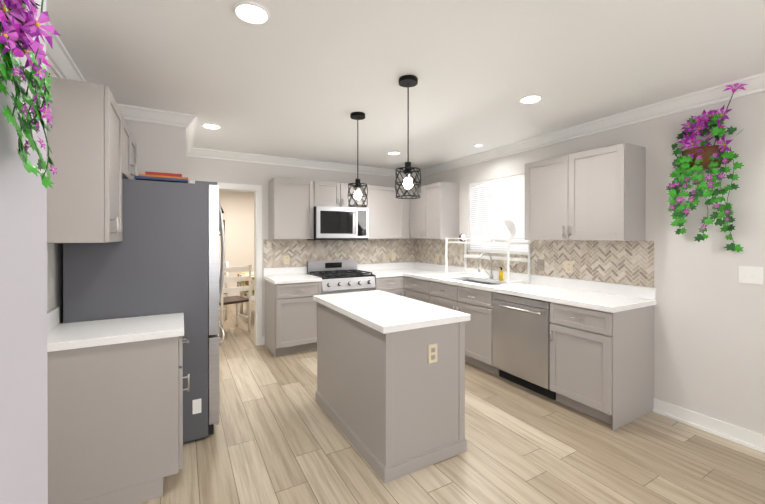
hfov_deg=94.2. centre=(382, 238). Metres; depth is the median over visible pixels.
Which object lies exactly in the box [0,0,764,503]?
wall
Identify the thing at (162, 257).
refrigerator
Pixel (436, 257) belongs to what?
electrical outlet
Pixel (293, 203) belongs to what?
upper cabinet
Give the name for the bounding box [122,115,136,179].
upper cabinet
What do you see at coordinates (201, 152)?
crown molding
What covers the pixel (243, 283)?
dining chair
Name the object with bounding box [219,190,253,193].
crown molding
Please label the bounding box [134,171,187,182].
books
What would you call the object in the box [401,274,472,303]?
base cabinet
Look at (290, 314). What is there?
base cabinet
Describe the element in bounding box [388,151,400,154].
recessed light
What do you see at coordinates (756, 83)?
crown molding
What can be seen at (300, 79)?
ceiling
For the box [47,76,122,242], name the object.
upper cabinet
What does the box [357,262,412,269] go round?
backsplash
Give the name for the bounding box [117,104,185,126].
crown molding
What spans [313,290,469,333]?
island countertop
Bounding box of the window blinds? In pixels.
[469,174,527,251]
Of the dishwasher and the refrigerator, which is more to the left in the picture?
the refrigerator
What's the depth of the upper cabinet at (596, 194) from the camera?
3.07 m
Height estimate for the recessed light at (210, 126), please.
0.014 m
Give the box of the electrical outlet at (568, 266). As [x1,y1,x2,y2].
[565,261,572,272]
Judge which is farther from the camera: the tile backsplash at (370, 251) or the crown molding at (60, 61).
the tile backsplash at (370, 251)
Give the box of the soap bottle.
[499,267,503,280]
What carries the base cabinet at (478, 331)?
on the floor
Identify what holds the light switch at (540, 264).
attached to the tile backsplash at (626, 262)
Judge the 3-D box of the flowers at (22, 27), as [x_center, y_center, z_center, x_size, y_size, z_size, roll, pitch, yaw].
[-0.445,-0.224,0.436,0.063,0.318,0.181,0,0,-29]
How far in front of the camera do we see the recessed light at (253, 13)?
1.69 m
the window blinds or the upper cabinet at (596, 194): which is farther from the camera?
the window blinds
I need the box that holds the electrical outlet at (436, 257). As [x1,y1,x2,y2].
[435,253,438,260]
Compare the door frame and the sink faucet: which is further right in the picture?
the sink faucet
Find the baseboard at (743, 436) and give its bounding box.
[653,398,764,452]
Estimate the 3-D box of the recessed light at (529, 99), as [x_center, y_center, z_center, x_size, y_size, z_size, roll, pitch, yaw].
[1.146,-1.076,2.753,0.169,0.014,0.169,0,0,-29]
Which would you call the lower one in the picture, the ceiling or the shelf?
the shelf
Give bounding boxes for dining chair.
[219,262,228,319]
[219,265,251,336]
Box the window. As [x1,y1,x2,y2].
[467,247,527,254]
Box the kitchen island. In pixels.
[315,302,466,482]
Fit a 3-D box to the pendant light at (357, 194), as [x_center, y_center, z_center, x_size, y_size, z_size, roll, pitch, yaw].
[-0.214,-0.679,3.100,0.177,0.803,0.177,0,0,-29]
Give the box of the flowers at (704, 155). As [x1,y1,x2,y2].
[666,83,747,252]
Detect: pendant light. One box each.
[348,112,367,206]
[395,75,420,198]
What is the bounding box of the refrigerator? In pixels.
[63,179,224,442]
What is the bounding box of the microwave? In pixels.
[307,206,367,239]
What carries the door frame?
attached to the wall
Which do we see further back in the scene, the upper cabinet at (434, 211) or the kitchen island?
the upper cabinet at (434, 211)
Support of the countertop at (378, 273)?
on the base cabinet at (392, 284)
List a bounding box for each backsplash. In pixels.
[264,239,415,267]
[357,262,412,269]
[413,262,655,297]
[416,239,653,286]
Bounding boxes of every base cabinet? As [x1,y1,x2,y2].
[47,307,189,503]
[264,266,321,357]
[375,274,400,295]
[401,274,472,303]
[433,294,498,375]
[545,298,653,429]
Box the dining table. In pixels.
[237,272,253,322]
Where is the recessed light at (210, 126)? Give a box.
[202,123,220,129]
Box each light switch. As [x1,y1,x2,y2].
[537,259,544,270]
[738,266,762,284]
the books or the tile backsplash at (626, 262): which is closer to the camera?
the books
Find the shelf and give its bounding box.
[445,220,529,285]
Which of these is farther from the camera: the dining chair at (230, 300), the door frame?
the dining chair at (230, 300)
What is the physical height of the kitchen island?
0.876 m
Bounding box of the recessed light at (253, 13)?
[233,1,269,24]
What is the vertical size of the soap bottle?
0.159 m
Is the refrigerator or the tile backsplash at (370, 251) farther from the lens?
the tile backsplash at (370, 251)
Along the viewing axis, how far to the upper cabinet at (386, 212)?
5.28 m
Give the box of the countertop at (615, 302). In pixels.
[397,266,655,313]
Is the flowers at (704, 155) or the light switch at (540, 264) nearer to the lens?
the flowers at (704, 155)
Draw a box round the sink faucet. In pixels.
[462,252,496,284]
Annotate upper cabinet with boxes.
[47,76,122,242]
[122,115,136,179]
[269,178,316,238]
[317,181,364,207]
[365,185,404,238]
[410,182,458,238]
[524,143,645,240]
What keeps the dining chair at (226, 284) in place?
on the floor
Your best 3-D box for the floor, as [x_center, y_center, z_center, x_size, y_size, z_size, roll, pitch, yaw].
[-0.854,1.448,3.435,5.120,0.060,10.220,0,0,-29]
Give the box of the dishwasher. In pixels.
[492,292,555,399]
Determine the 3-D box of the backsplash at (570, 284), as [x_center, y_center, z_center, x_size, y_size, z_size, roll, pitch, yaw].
[1.380,0.449,4.413,0.022,0.099,3.466,0,0,-29]
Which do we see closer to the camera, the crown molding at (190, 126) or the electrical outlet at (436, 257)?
the crown molding at (190, 126)
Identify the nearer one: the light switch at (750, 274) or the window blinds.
the light switch at (750, 274)
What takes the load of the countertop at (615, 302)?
on the base cabinet at (601, 366)
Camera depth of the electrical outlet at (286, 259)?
4.87 m
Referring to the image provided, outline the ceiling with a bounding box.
[46,0,764,170]
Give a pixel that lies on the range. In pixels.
(341, 276)
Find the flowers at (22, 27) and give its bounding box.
[0,0,60,188]
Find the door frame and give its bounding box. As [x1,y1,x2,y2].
[190,180,261,345]
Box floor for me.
[139,301,764,503]
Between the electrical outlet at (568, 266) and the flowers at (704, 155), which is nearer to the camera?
the flowers at (704, 155)
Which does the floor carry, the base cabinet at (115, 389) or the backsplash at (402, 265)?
the base cabinet at (115, 389)
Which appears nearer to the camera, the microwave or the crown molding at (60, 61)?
the crown molding at (60, 61)
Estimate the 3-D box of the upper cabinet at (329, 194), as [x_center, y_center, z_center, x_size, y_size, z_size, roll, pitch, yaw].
[-0.660,-0.596,5.057,0.756,0.344,0.330,0,0,-29]
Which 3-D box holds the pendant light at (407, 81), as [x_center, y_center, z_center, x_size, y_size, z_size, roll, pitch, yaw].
[0.174,-0.676,2.412,0.177,0.803,0.177,0,0,-29]
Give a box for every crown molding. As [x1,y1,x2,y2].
[46,22,85,81]
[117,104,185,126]
[182,114,197,156]
[194,148,413,177]
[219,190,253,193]
[414,72,764,177]
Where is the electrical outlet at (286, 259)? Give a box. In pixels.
[284,255,289,263]
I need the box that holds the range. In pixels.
[307,259,375,294]
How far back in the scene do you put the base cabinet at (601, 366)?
2.78 m
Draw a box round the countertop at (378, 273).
[362,270,396,277]
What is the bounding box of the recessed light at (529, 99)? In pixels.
[519,95,541,103]
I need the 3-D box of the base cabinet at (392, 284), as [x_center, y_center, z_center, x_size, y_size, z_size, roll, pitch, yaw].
[-0.036,0.973,5.215,0.468,0.875,0.679,0,0,-29]
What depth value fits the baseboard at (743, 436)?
2.59 m

